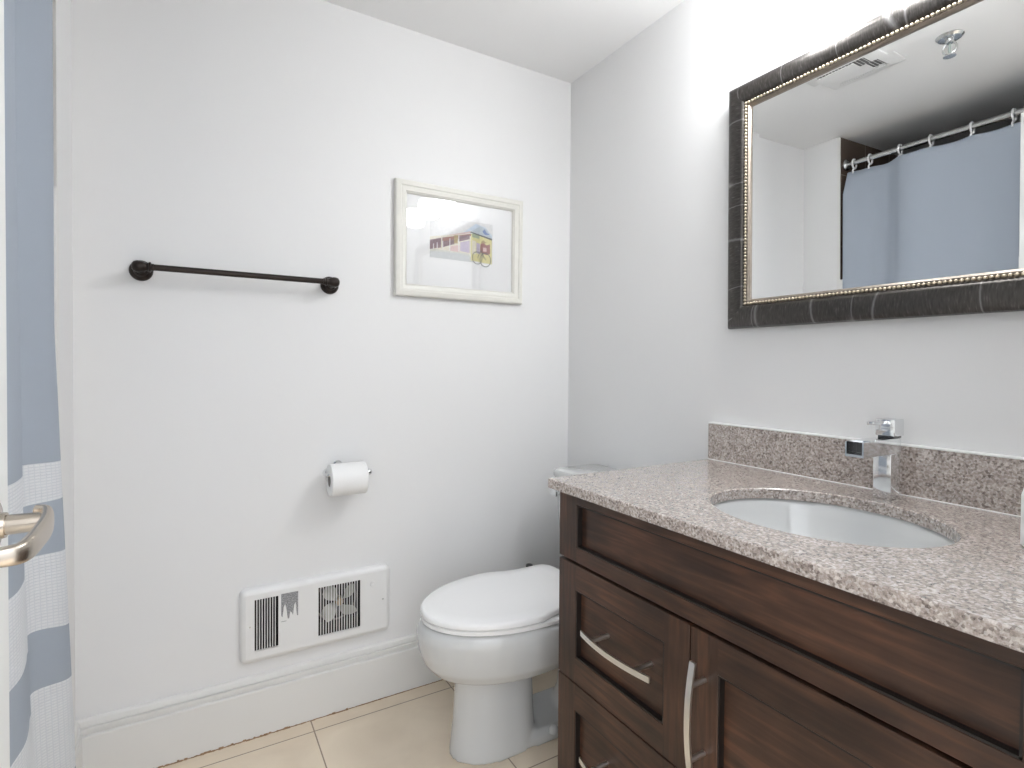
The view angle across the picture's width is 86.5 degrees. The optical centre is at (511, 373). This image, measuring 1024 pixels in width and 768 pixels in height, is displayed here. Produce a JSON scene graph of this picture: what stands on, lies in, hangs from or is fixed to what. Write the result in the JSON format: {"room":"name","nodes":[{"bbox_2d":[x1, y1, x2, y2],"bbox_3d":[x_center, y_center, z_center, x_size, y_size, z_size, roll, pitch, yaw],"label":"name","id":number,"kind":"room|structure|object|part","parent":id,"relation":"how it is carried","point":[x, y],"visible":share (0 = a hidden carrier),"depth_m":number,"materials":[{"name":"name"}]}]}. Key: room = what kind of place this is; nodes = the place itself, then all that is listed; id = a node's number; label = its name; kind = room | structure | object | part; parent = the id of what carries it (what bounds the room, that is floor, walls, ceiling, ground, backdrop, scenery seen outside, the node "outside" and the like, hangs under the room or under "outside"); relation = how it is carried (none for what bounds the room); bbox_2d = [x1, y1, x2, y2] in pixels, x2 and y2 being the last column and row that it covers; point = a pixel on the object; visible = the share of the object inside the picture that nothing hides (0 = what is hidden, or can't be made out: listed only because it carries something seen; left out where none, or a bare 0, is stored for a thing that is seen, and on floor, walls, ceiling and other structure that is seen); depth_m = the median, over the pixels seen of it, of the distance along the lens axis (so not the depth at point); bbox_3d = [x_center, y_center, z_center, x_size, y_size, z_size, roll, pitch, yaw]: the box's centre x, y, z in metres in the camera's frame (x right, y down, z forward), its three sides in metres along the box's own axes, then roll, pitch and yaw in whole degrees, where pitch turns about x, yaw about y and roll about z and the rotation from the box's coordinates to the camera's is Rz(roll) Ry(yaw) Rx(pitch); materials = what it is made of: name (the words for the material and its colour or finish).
{"room":"bathroom","nodes":[
{"label":"bathroom","id":0,"kind":"room"},
{"bbox_2d":[57,0,74,722],"bbox_3d":[-1.487,-0.037,1.114,0.900,2.280,0.183,0,1,-31],"label":"wall","id":1,"kind":"structure","parent":0,"point":[64,74],"depth_m":1.35,"materials":[{"name":"white paint"}]},
{"bbox_2d":[52,0,59,433],"bbox_3d":[-1.051,-0.046,1.249,0.016,2.260,0.028,0,1,-31],"label":"trim","id":2,"kind":"structure","parent":1,"relation":"attached to","point":[54,2],"depth_m":1.24,"materials":[{"name":"white paint"}]},
{"bbox_2d":[74,721,82,767],"bbox_3d":[-1.101,1.010,1.366,0.017,0.184,0.181,0,1,-31],"label":"baseboard","id":3,"kind":"structure","parent":1,"relation":"attached to","point":[78,741],"depth_m":1.40,"materials":[{"name":"white paint"}]},
{"bbox_3d":[-1.373,-0.215,1.065,0.742,1.920,0.012,0,1,-31],"label":"tile","id":4,"kind":"structure","parent":1,"relation":"attached to","visible":0},
{"bbox_3d":[-0.698,-1.024,0.561,0.056,0.056,1.511,0,1,-31],"label":"curtain rod","id":5,"kind":"object","parent":4,"relation":"attached to","visible":0},
{"bbox_2d":[4,0,75,767],"bbox_3d":[-0.697,0.039,0.626,0.096,2.045,1.471,0,1,-31],"label":"shower curtain","id":6,"kind":"object","parent":5,"relation":"hanging from","point":[41,717],"visible":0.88,"depth_m":1.16,"materials":[{"name":"fabric"}]},
{"bbox_2d":[71,0,570,720],"bbox_3d":[-0.854,-0.042,1.664,2.750,2.280,0.120,0,1,-31],"label":"wall","id":7,"kind":"structure","parent":0,"point":[210,412],"depth_m":1.68,"materials":[{"name":"white paint"}]},
{"bbox_2d":[129,260,339,293],"bbox_3d":[-0.782,-0.283,1.587,0.556,0.056,0.077,0,1,-31],"label":"towel bar","id":8,"kind":"object","parent":7,"relation":"attached to","point":[140,270],"visible":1,"depth_m":1.53,"materials":[{"name":"black metal"}]},
{"bbox_3d":[-0.979,-0.285,1.443,0.050,0.031,0.031,0,1,-31],"label":"knob","id":9,"kind":"part","parent":8,"relation":"part of","materials":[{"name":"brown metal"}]},
{"bbox_3d":[-0.561,-0.286,1.690,0.050,0.031,0.031,0,1,-31],"label":"knob","id":10,"kind":"part","parent":8,"relation":"part of","materials":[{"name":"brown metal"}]},
{"bbox_2d":[77,633,442,767],"bbox_3d":[-0.460,1.007,1.839,1.598,0.184,0.017,0,1,-31],"label":"baseboard","id":11,"kind":"structure","parent":7,"relation":"attached to","point":[153,734],"depth_m":1.64,"materials":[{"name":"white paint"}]},
{"bbox_2d":[239,563,389,663],"bbox_3d":[-0.636,0.757,1.776,0.459,0.224,0.116,0,1,-31],"label":"wall heater","id":12,"kind":"object","parent":7,"relation":"attached to","point":[291,615],"visible":0.99,"depth_m":1.72,"materials":[{"name":"white metal"}]},
{"bbox_3d":[-0.595,0.778,1.777,0.048,0.053,0.022,0,1,-31],"label":"fan blade","id":13,"kind":"part","parent":12,"relation":"part of","materials":[{"name":"silver metal"}]},
{"bbox_3d":[-0.593,0.718,1.777,0.053,0.048,0.022,0,1,-31],"label":"fan blade","id":14,"kind":"part","parent":12,"relation":"part of","materials":[{"name":"silver metal"}]},
{"bbox_3d":[-0.543,0.779,1.807,0.053,0.048,0.022,0,1,-31],"label":"fan blade","id":15,"kind":"part","parent":12,"relation":"part of","materials":[{"name":"silver metal"}]},
{"bbox_3d":[-0.542,0.720,1.807,0.048,0.053,0.022,0,1,-31],"label":"fan blade","id":16,"kind":"part","parent":12,"relation":"part of","materials":[{"name":"silver metal"}]},
{"bbox_2d":[322,460,371,476],"bbox_3d":[-0.532,0.301,1.741,0.145,0.042,0.087,0,1,-31],"label":"toilet paper holder","id":17,"kind":"object","parent":7,"relation":"attached to","point":[324,473],"visible":0.4,"depth_m":1.74,"materials":[{"name":"silver metal"}]},
{"bbox_3d":[-0.537,0.305,1.739,0.134,0.026,0.081,0,1,-31],"label":"arm","id":18,"kind":"part","parent":17,"relation":"part of","materials":[{"name":"silver metal"}]},
{"bbox_2d":[326,461,368,496],"bbox_3d":[-0.517,0.329,1.710,0.110,0.100,0.100,0,1,-31],"label":"toilet paper roll","id":19,"kind":"object","parent":17,"relation":"hanging from","point":[349,478],"visible":0.99,"depth_m":1.68,"materials":[{"name":"white paper"}]},
{"bbox_2d":[393,177,522,304],"bbox_3d":[-0.179,-0.465,1.969,0.505,0.395,0.022,0,1,-31],"label":"framed picture","id":20,"kind":"object","parent":7,"relation":"attached to","point":[450,243],"visible":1,"depth_m":1.96,"materials":[{"name":"beige paint"}]},
{"bbox_2d":[161,668,557,767],"bbox_3d":[-0.032,1.188,0.276,2.750,0.120,3.450,0,1,-31],"label":"floor","id":21,"kind":"structure","parent":0,"point":[411,728],"depth_m":1.63,"materials":[{"name":"beige tile"}]},
{"bbox_2d":[416,464,619,764],"bbox_3d":[0.081,0.724,1.703,0.784,0.763,0.412,0,1,-31],"label":"toilet","id":22,"kind":"object","parent":21,"relation":"on","point":[488,634],"visible":0.6,"depth_m":1.54,"materials":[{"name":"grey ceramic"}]},
{"bbox_3d":[0.070,0.901,1.701,0.763,0.408,0.377,0,1,-31],"label":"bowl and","id":23,"kind":"part","parent":22,"relation":"part of","materials":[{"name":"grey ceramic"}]},
{"bbox_3d":[-0.021,0.669,1.642,0.522,0.020,0.364,0,1,-31],"label":"lid","id":24,"kind":"part","parent":22,"relation":"part of","materials":[{"name":"white plastic"}]},
{"bbox_3d":[0.156,0.417,1.927,0.031,0.026,0.040,0,1,-31],"label":"flush lever","id":25,"kind":"part","parent":22,"relation":"part of","materials":[{"name":"silver metal"}]},
{"bbox_3d":[0.332,0.537,1.847,0.195,0.335,0.396,0,1,-31],"label":"tank","id":26,"kind":"part","parent":22,"relation":"part of","materials":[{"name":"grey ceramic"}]},
{"bbox_3d":[0.331,0.356,1.843,0.210,0.030,0.412,0,1,-31],"label":"tank lid","id":27,"kind":"part","parent":22,"relation":"part of","materials":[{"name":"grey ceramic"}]},
{"bbox_2d":[558,492,1023,767],"bbox_3d":[0.570,0.701,1.057,0.614,0.836,0.914,0,1,-31],"label":"vanity cabinet","id":28,"kind":"object","parent":21,"relation":"on","point":[677,650],"visible":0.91,"depth_m":0.88,"materials":[{"name":"brown wood"}]},
{"bbox_3d":[0.196,0.848,1.104,0.016,0.012,0.206,0,1,-31],"label":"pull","id":29,"kind":"part","parent":28,"relation":"part of","materials":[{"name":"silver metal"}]},
{"bbox_3d":[0.185,0.847,1.172,0.050,0.009,0.010,0,1,-31],"label":"pull post","id":30,"kind":"part","parent":28,"relation":"part of","materials":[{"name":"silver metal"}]},
{"bbox_3d":[0.188,0.567,1.167,0.050,0.009,0.010,0,1,-31],"label":"pull post","id":31,"kind":"part","parent":28,"relation":"part of","materials":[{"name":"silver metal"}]},
{"bbox_3d":[0.222,0.862,1.150,0.018,0.169,0.277,0,1,-31],"label":"inset panel","id":32,"kind":"part","parent":28,"relation":"part of","materials":[{"name":"brown wood"}]},
{"bbox_3d":[0.198,0.568,1.099,0.016,0.012,0.206,0,1,-31],"label":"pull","id":33,"kind":"part","parent":28,"relation":"part of","materials":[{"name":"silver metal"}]},
{"bbox_3d":[0.220,0.861,1.152,0.020,0.284,0.398,0,1,-31],"label":"drawer","id":34,"kind":"part","parent":28,"relation":"part of","materials":[{"name":"brown wood"}]},
{"bbox_3d":[0.224,0.580,1.146,0.018,0.163,0.277,0,1,-31],"label":"inset panel","id":35,"kind":"part","parent":28,"relation":"part of","materials":[{"name":"brown wood"}]},
{"bbox_3d":[0.222,0.580,1.148,0.020,0.274,0.398,0,1,-31],"label":"drawer","id":36,"kind":"part","parent":28,"relation":"part of","materials":[{"name":"brown wood"}]},
{"bbox_3d":[0.253,0.569,1.057,0.050,0.009,0.010,0,1,-31],"label":"pull post","id":37,"kind":"part","parent":28,"relation":"part of","materials":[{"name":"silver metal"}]},
{"bbox_3d":[0.301,0.593,0.924,0.016,0.206,0.012,0,1,-31],"label":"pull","id":38,"kind":"part","parent":28,"relation":"part of","materials":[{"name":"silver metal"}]},
{"bbox_3d":[0.317,0.656,0.934,0.036,0.009,0.010,0,1,-31],"label":"pull post","id":39,"kind":"part","parent":28,"relation":"part of","materials":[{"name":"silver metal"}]},
{"bbox_3d":[0.318,0.528,0.932,0.036,0.009,0.010,0,1,-31],"label":"pull post","id":40,"kind":"part","parent":28,"relation":"part of","materials":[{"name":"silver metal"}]},
{"bbox_2d":[548,422,1023,652],"bbox_3d":[0.585,0.217,1.056,0.590,0.132,0.954,0,1,-31],"label":"countertop","id":41,"kind":"structure","parent":28,"relation":"on","point":[973,585],"depth_m":1.03,"materials":[{"name":"stone"}]},
{"bbox_2d":[713,498,954,547],"bbox_3d":[0.580,0.354,1.027,0.396,0.142,0.453,0,1,-31],"label":"sink basin","id":42,"kind":"object","parent":41,"relation":"in","point":[804,518],"visible":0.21,"depth_m":1.16,"materials":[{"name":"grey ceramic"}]},
{"bbox_2d":[845,418,903,499],"bbox_3d":[0.743,0.177,1.115,0.156,0.165,0.037,0,1,-31],"label":"faucet","id":43,"kind":"object","parent":41,"relation":"on","point":[885,449],"visible":1,"depth_m":1.12,"materials":[{"name":"silver metal"}]},
{"bbox_3d":[0.739,0.149,1.112,0.146,0.031,0.035,0,1,-31],"label":"spout","id":44,"kind":"part","parent":43,"relation":"part of","materials":[{"name":"silver metal"}]},
{"bbox_3d":[0.768,0.112,1.129,0.098,0.035,0.037,0,1,-31],"label":"handle","id":45,"kind":"part","parent":43,"relation":"part of","materials":[{"name":"silver metal"}]},
{"bbox_2d":[1020,489,1023,545],"bbox_3d":[0.810,0.196,0.821,0.062,0.138,0.062,1,1,26],"label":"soap bottle","id":46,"kind":"object","parent":41,"relation":"on","point":[1022,494],"visible":1,"depth_m":0.83,"materials":[{"name":"white"}]},
{"bbox_3d":[0.453,0.731,0.759,0.018,0.446,0.395,0,1,-31],"label":"inset panel","id":47,"kind":"part","parent":28,"relation":"part of","materials":[{"name":"brown wood"}]},
{"bbox_3d":[0.454,0.731,0.756,0.020,0.560,0.511,0,1,-31],"label":"door","id":48,"kind":"part","parent":28,"relation":"part of","materials":[{"name":"brown wood"}]},
{"bbox_2d":[323,0,683,82],"bbox_3d":[-0.385,-1.225,0.865,2.750,0.120,1.990,0,1,-31],"label":"ceiling","id":49,"kind":"structure","parent":0,"point":[563,40],"depth_m":1.83,"materials":[{"name":"white paint"}]},
{"bbox_2d":[568,0,1023,468],"bbox_3d":[0.751,-0.026,1.474,0.120,2.280,1.840,0,1,-31],"label":"wall","id":50,"kind":"structure","parent":0,"point":[655,358],"depth_m":1.66,"materials":[{"name":"white paint"}]},
{"bbox_2d":[708,423,1023,515],"bbox_3d":[0.830,0.206,1.201,0.021,0.105,0.954,0,1,-31],"label":"backsplash","id":51,"kind":"structure","parent":50,"relation":"attached to","point":[991,483],"depth_m":1.17,"materials":[{"name":"stone"}]},
{"bbox_2d":[728,0,1023,328],"bbox_3d":[0.830,-0.451,1.154,0.029,0.664,0.875,-1,2,-30],"label":"wall mirror","id":52,"kind":"object","parent":50,"relation":"attached to","point":[876,172],"visible":1,"depth_m":1.19,"materials":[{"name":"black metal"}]},
{"bbox_3d":[0.069,-0.008,0.072,2.720,2.280,0.120,0,1,-31],"label":"wall","id":53,"kind":"structure","parent":0,"visible":0},
{"bbox_2d":[0,0,53,767],"bbox_3d":[-0.402,0.072,0.332,0.096,2.087,0.770,0,1,-31],"label":"door","id":54,"kind":"structure","parent":53,"relation":"in","point":[39,524],"depth_m":0.64,"materials":[{"name":"white paint"}]},
{"bbox_3d":[-0.511,0.165,0.562,0.051,0.031,0.139,0,1,-31],"label":"lever handle","id":55,"kind":"part","parent":54,"relation":"part of","materials":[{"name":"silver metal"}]}
]}

